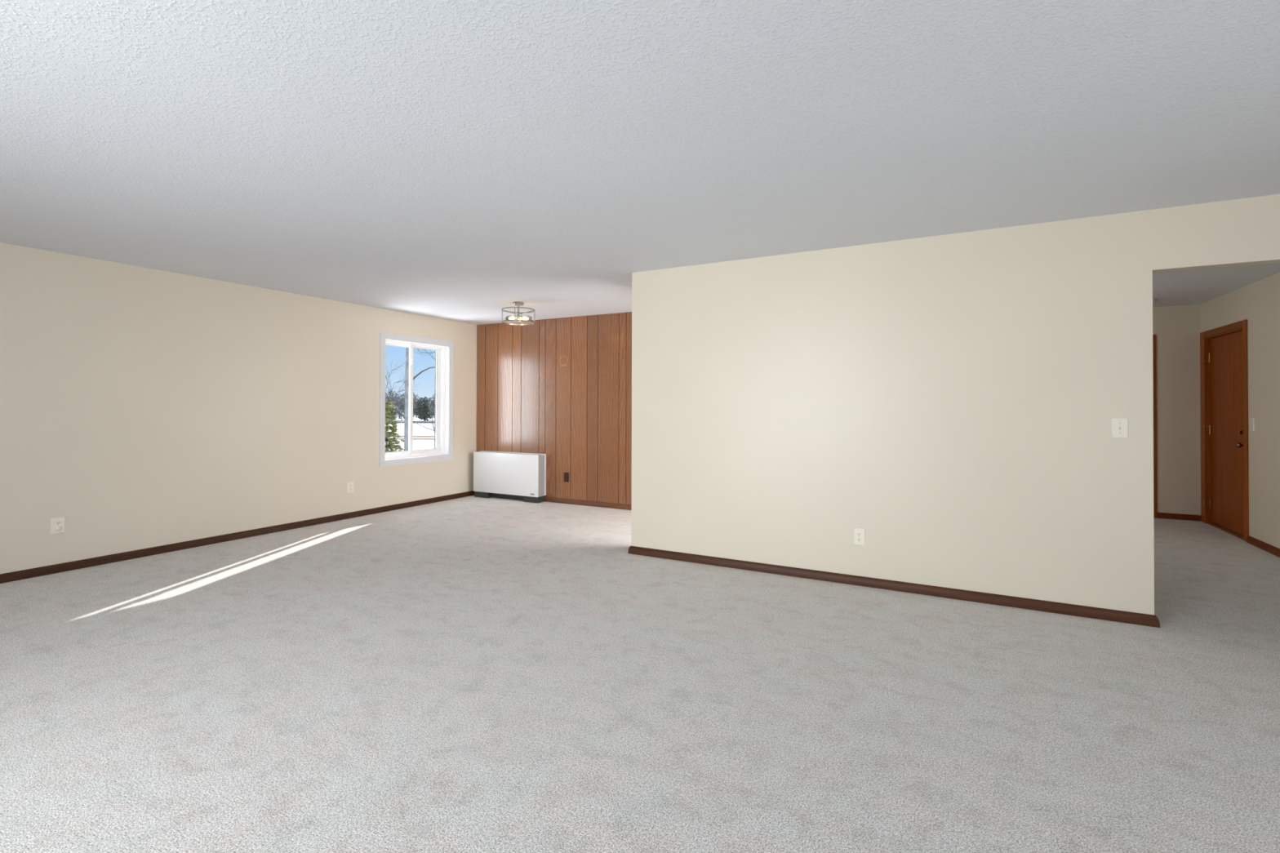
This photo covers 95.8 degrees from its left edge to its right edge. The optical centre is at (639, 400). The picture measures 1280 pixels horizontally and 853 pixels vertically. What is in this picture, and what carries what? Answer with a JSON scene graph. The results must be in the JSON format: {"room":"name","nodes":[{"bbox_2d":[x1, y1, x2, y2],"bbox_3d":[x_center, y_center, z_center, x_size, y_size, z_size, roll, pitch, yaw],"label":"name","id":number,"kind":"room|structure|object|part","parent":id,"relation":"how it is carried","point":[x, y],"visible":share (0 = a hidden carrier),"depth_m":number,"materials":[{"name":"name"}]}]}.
{"room":"empty living room","nodes":[
{"label":"empty living room","id":0,"kind":"room"},
{"bbox_2d":[0,242,477,573],"bbox_3d":[-4.294,0.090,4.859,0.165,2.440,8.234,0,-1,28],"label":"wall","id":1,"kind":"structure","parent":0,"point":[141,407],"depth_m":5.10,"materials":[{"name":"beige paint"}]},
{"bbox_2d":[50,516,65,534],"bbox_3d":[-4.429,0.949,4.403,0.022,0.122,0.080,0,-1,28],"label":"wall outlet","id":2,"kind":"object","parent":1,"relation":"attached to","point":[57,525],"visible":1,"depth_m":4.40,"materials":[{"name":"beige plastic"}]},
{"bbox_2d":[0,490,474,583],"bbox_3d":[-4.216,1.278,4.805,0.022,0.064,7.934,0,-1,28],"label":"baseboard","id":3,"kind":"structure","parent":1,"relation":"attached to","point":[70,566],"depth_m":5.21,"materials":[{"name":"brown wood"}]},
{"bbox_2d":[346,481,353,493],"bbox_3d":[-3.284,0.981,6.563,0.009,0.122,0.080,0,-1,28],"label":"wall outlet","id":4,"kind":"object","parent":1,"relation":"attached to","point":[349,485],"visible":1,"depth_m":6.56,"materials":[{"name":"beige plastic"}]},
{"bbox_2d":[378,332,453,466],"bbox_3d":[-2.905,-0.011,7.448,0.179,1.613,1.156,0,-1,28],"label":"window","id":5,"kind":"structure","parent":1,"relation":"in","point":[443,451],"depth_m":7.63,"materials":[{"name":"white plastic"}]},
{"bbox_3d":[-3.087,-0.016,6.932,0.014,1.613,0.074,0,-1,28],"label":"casing","id":6,"kind":"part","parent":5,"relation":"part of","materials":[{"name":"white wood"}]},
{"bbox_3d":[-3.075,-0.024,7.272,0.029,1.407,0.486,0,-1,28],"label":"sash","id":7,"kind":"part","parent":5,"relation":"part of","materials":[{"name":"white plastic"}]},
{"bbox_3d":[-2.834,0.758,7.402,0.014,0.074,1.156,0,-1,28],"label":"casing","id":8,"kind":"part","parent":5,"relation":"part of","materials":[{"name":"white wood"}]},
{"bbox_3d":[-2.831,-0.781,7.416,0.014,0.074,1.156,0,-1,28],"label":"casing","id":9,"kind":"part","parent":5,"relation":"part of","materials":[{"name":"white wood"}]},
{"bbox_3d":[-2.844,-0.021,7.628,0.028,1.407,0.481,0,-1,28],"label":"sash","id":10,"kind":"part","parent":5,"relation":"part of","materials":[{"name":"white plastic"}]},
{"bbox_3d":[-2.578,-0.007,7.886,0.014,1.613,0.074,0,-1,28],"label":"casing","id":11,"kind":"part","parent":5,"relation":"part of","materials":[{"name":"white wood"}]},
{"bbox_2d":[476,311,631,504],"bbox_3d":[-0.013,0.120,7.156,5.558,2.440,0.151,0,-1,28],"label":"wall","id":12,"kind":"structure","parent":0,"point":[560,388],"depth_m":7.59,"materials":[{"name":"brown wood"}]},
{"bbox_2d":[564,472,568,482],"bbox_3d":[-0.964,0.997,7.565,0.080,0.122,0.009,0,-1,28],"label":"wall outlet","id":13,"kind":"object","parent":12,"relation":"attached to","point":[566,474],"visible":1,"depth_m":7.56,"materials":[{"name":"brown plastic"}]},
{"bbox_2d":[544,496,631,510],"bbox_3d":[-0.781,1.309,7.459,3.542,0.064,0.022,0,-1,28],"label":"baseboard","id":14,"kind":"structure","parent":12,"relation":"attached to","point":[578,502],"depth_m":7.38,"materials":[{"name":"brown wood"}]},
{"bbox_2d":[0,495,1279,852],"bbox_3d":[0.446,1.371,3.708,9.608,0.120,10.687,0,-1,28],"label":"floor","id":15,"kind":"structure","parent":0,"point":[468,674],"depth_m":2.49,"materials":[{"name":"carpet"}]},
{"bbox_2d":[473,450,546,503],"bbox_3d":[-1.799,1.025,7.916,1.138,0.636,0.172,0,-1,28],"label":"heater","id":16,"kind":"object","parent":15,"relation":"on","point":[518,476],"visible":1,"depth_m":7.80,"materials":[{"name":"white metal"}]},
{"bbox_3d":[-1.786,1.302,7.914,0.630,0.081,0.013,0,-1,28],"label":"toe panel","id":17,"kind":"part","parent":16,"relation":"part of","materials":[{"name":"black metal"}]},
{"bbox_3d":[-1.776,0.715,7.960,1.126,0.010,0.042,0,-1,28],"label":"panel","id":18,"kind":"part","parent":16,"relation":"part of","materials":[{"name":"white metal"}]},
{"bbox_2d":[0,0,1279,324],"bbox_3d":[0.452,-1.188,3.730,9.608,0.120,10.687,0,-1,28],"label":"ceiling","id":19,"kind":"structure","parent":0,"point":[461,161],"depth_m":2.42,"materials":[{"name":"paint"}]},
{"bbox_2d":[501,302,534,325],"bbox_3d":[-1.368,-0.993,6.506,0.368,0.231,0.368,0,-1,28],"label":"ceiling lamp","id":20,"kind":"object","parent":19,"relation":"attached to","point":[525,318],"visible":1,"depth_m":6.50,"materials":[{"name":"silver metal"}]},
{"bbox_2d":[505,316,514,319],"bbox_3d":[-1.463,-0.930,6.528,0.111,0.046,0.061,0,-1,28],"label":"socket","id":21,"kind":"object","parent":20,"relation":"attached to","point":[512,317],"depth_m":6.51,"materials":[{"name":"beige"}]},
{"bbox_3d":[-1.368,-1.004,6.506,0.048,0.156,0.048,0,-1,28],"label":"stem","id":22,"kind":"part","parent":20,"relation":"part of","materials":[{"name":"silver metal"}]},
{"bbox_2d":[522,316,532,320],"bbox_3d":[-1.274,-0.930,6.536,0.093,0.046,0.095,0,-1,28],"label":"socket","id":23,"kind":"object","parent":20,"relation":"attached to","point":[523,317],"depth_m":6.52,"materials":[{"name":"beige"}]},
{"bbox_2d":[631,194,1279,614],"bbox_3d":[2.482,0.096,3.731,5.731,2.440,0.113,0,-1,28],"label":"wall","id":24,"kind":"structure","parent":0,"point":[952,400],"depth_m":3.93,"materials":[{"name":"beige paint"}]},
{"bbox_2d":[853,527,865,546],"bbox_3d":[1.570,0.973,4.139,0.080,0.122,0.009,0,-1,28],"label":"wall outlet","id":25,"kind":"object","parent":24,"relation":"attached to","point":[859,534],"visible":1,"depth_m":4.14,"materials":[{"name":"beige plastic"}]},
{"bbox_2d":[627,546,1159,627],"bbox_3d":[1.529,1.287,4.319,3.531,0.064,0.316,0,-1,28],"label":"baseboard","id":26,"kind":"structure","parent":24,"relation":"attached to","point":[1152,620],"depth_m":3.94,"materials":[{"name":"brown wood"}]},
{"bbox_2d":[1111,417,1128,438],"bbox_3d":[2.865,0.162,3.451,0.080,0.122,0.018,0,-1,28],"label":"light switch","id":27,"kind":"object","parent":24,"relation":"attached to","point":[1119,426],"visible":1,"depth_m":3.45,"materials":[{"name":"beige plastic"}]},
{"bbox_2d":[1152,304,1200,515],"bbox_3d":[4.973,0.133,7.294,3.111,2.440,0.120,0,-1,28],"label":"wall","id":28,"kind":"structure","parent":0,"point":[1176,329],"depth_m":6.60,"materials":[{"name":"beige paint"}]},
{"bbox_2d":[1152,334,1156,518],"bbox_3d":[5.546,0.292,6.910,0.962,2.118,0.016,0,-1,28],"label":"door","id":29,"kind":"structure","parent":28,"relation":"in","point":[1153,335],"depth_m":6.68,"materials":[{"name":"red wood"}]},
{"bbox_2d":[1156,512,1200,521],"bbox_3d":[6.139,1.317,6.582,0.389,0.064,0.022,0,-1,28],"label":"baseboard","id":30,"kind":"structure","parent":28,"relation":"attached to","point":[1159,515],"depth_m":6.58,"materials":[{"name":"brown wood"}]},
{"bbox_2d":[1200,271,1279,548],"bbox_3d":[5.411,0.111,4.681,0.120,2.440,4.320,0,-1,28],"label":"wall","id":31,"kind":"structure","parent":0,"point":[1258,302],"depth_m":5.25,"materials":[{"name":"beige paint"}]},
{"bbox_2d":[1200,319,1248,542],"bbox_3d":[6.072,0.286,5.964,0.158,2.116,1.127,0,-1,28],"label":"door","id":32,"kind":"structure","parent":31,"relation":"in","point":[1224,383],"depth_m":6.03,"materials":[{"name":"red wood"}]},
{"bbox_3d":[6.268,0.290,6.433,0.015,2.116,0.114,0,-1,28],"label":"casing","id":33,"kind":"part","parent":32,"relation":"part of","materials":[{"name":"brown wood"}]},
{"bbox_3d":[6.021,-0.738,5.974,0.014,0.068,0.947,0,-1,28],"label":"casing","id":34,"kind":"part","parent":32,"relation":"part of","materials":[{"name":"brown wood"}]},
{"bbox_3d":[5.840,0.428,5.619,0.074,0.068,0.068,0,-1,28],"label":"knob","id":35,"kind":"part","parent":32,"relation":"part of","materials":[{"name":"brown metal"}]},
{"bbox_3d":[5.780,0.281,5.518,0.015,2.116,0.066,0,-1,28],"label":"casing","id":36,"kind":"part","parent":32,"relation":"part of","materials":[{"name":"brown wood"}]},
{"bbox_2d":[1249,417,1254,431],"bbox_3d":[5.725,0.220,5.416,0.018,0.122,0.080,0,-1,28],"label":"light switch","id":37,"kind":"object","parent":31,"relation":"attached to","point":[1251,420],"visible":1,"depth_m":5.40,"materials":[{"name":"beige plastic"}]},
{"bbox_2d":[1246,535,1279,557],"bbox_3d":[5.045,1.294,4.137,0.022,0.064,3.038,0,-1,28],"label":"baseboard","id":38,"kind":"structure","parent":31,"relation":"attached to","point":[1264,546],"depth_m":5.19,"materials":[{"name":"brown wood"}]},
{"label":"outside","id":39,"kind":"structure","parent":0,"visible":0},
{"bbox_2d":[385,404,434,450],"bbox_3d":[-70.558,2.243,150.952,253.400,3.530,320.000,0,-1,28],"label":"ground","id":40,"kind":"structure","parent":39,"point":[418,430],"depth_m":59.80,"materials":[{"name":"white snow"}]},
{"bbox_2d":[385,390,402,419],"bbox_3d":[-44.808,0.939,104.490,4.022,5.890,4.224,0,-1,28],"label":"tree","id":41,"kind":"object","parent":40,"relation":"on","point":[392,393],"visible":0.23,"depth_m":104.27,"materials":[{"name":"grey plant"}]},
{"bbox_2d":[385,399,404,452],"bbox_3d":[-3.964,1.457,8.979,1.738,2.980,1.807,0,-1,28],"label":"spruce tree","id":42,"kind":"object","parent":40,"relation":"on","point":[389,411],"visible":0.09,"depth_m":8.97,"materials":[{"name":"green plant"}]},
{"bbox_2d":[385,361,422,408],"bbox_3d":[-6.883,0.902,16.047,1.640,4.203,0.853,0,0,-4],"label":"bare tree","id":43,"kind":"object","parent":40,"relation":"on","point":[388,362],"visible":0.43,"depth_m":16.07,"materials":[{"name":"grey plant"}]},
{"bbox_2d":[392,392,417,421],"bbox_3d":[-40.828,1.174,100.511,4.024,5.369,4.082,0,-1,28],"label":"tree","id":44,"kind":"object","parent":40,"relation":"on","point":[402,406],"visible":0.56,"depth_m":99.95,"materials":[{"name":"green plant"}]},
{"bbox_2d":[385,347,435,450],"bbox_3d":[-5.528,-1.062,14.066,2.605,8.100,0.971,0,-1,-7],"label":"bare tree","id":45,"kind":"object","parent":40,"relation":"on","point":[406,371],"visible":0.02,"depth_m":13.97,"materials":[{"name":"grey plant"}]},
{"bbox_2d":[389,435,434,439],"bbox_3d":[-10.530,2.320,26.010,10.410,1.720,0.123,0,0,0],"label":"rail fence","id":46,"kind":"object","parent":40,"relation":"on","point":[393,436],"visible":0.02,"depth_m":25.95,"materials":[{"name":"wood"}]},
{"bbox_3d":[-9.671,1.712,25.967,1.715,0.056,0.030,0,0,0],"label":"rail","id":47,"kind":"part","parent":46,"relation":"part of","materials":[{"name":"wood"}]},
{"bbox_3d":[-9.671,1.602,25.968,1.715,0.056,0.030,0,0,0],"label":"rail","id":48,"kind":"part","parent":46,"relation":"part of","materials":[{"name":"wood"}]},
{"bbox_2d":[403,392,420,419],"bbox_3d":[-42.883,1.106,108.350,4.269,5.632,4.085,0,-1,28],"label":"tree","id":49,"kind":"object","parent":40,"relation":"on","point":[414,394],"visible":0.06,"depth_m":108.51,"materials":[{"name":"grey plant"}]},
{"bbox_2d":[398,421,434,423],"bbox_3d":[-39.580,3.342,91.411,34.033,0.380,19.101,0,-1,28],"label":"dry grass","id":50,"kind":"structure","parent":40,"relation":"on","point":[423,422],"depth_m":91.09,"materials":[{"name":"beige plant"}]},
{"bbox_2d":[405,348,435,448],"bbox_3d":[-4.159,-0.036,11.012,0.570,6.000,0.296,0,-1,-20],"label":"bare tree","id":51,"kind":"object","parent":40,"relation":"on","point":[434,426],"visible":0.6,"depth_m":10.99,"materials":[{"name":"grey plant"}]},
{"bbox_2d":[413,396,432,421],"bbox_3d":[-38.870,1.527,104.480,4.117,4.741,4.199,0,-1,28],"label":"evergreen","id":52,"kind":"object","parent":40,"relation":"on","point":[422,411],"visible":0.8,"depth_m":103.55,"materials":[{"name":"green plant"}]},
{"bbox_2d":[427,393,435,417],"bbox_3d":[-34.826,1.162,100.614,4.087,5.422,4.033,0,-1,28],"label":"tree","id":53,"kind":"object","parent":40,"relation":"on","point":[432,407],"visible":0.12,"depth_m":99.86,"materials":[{"name":"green plant"}]}
]}

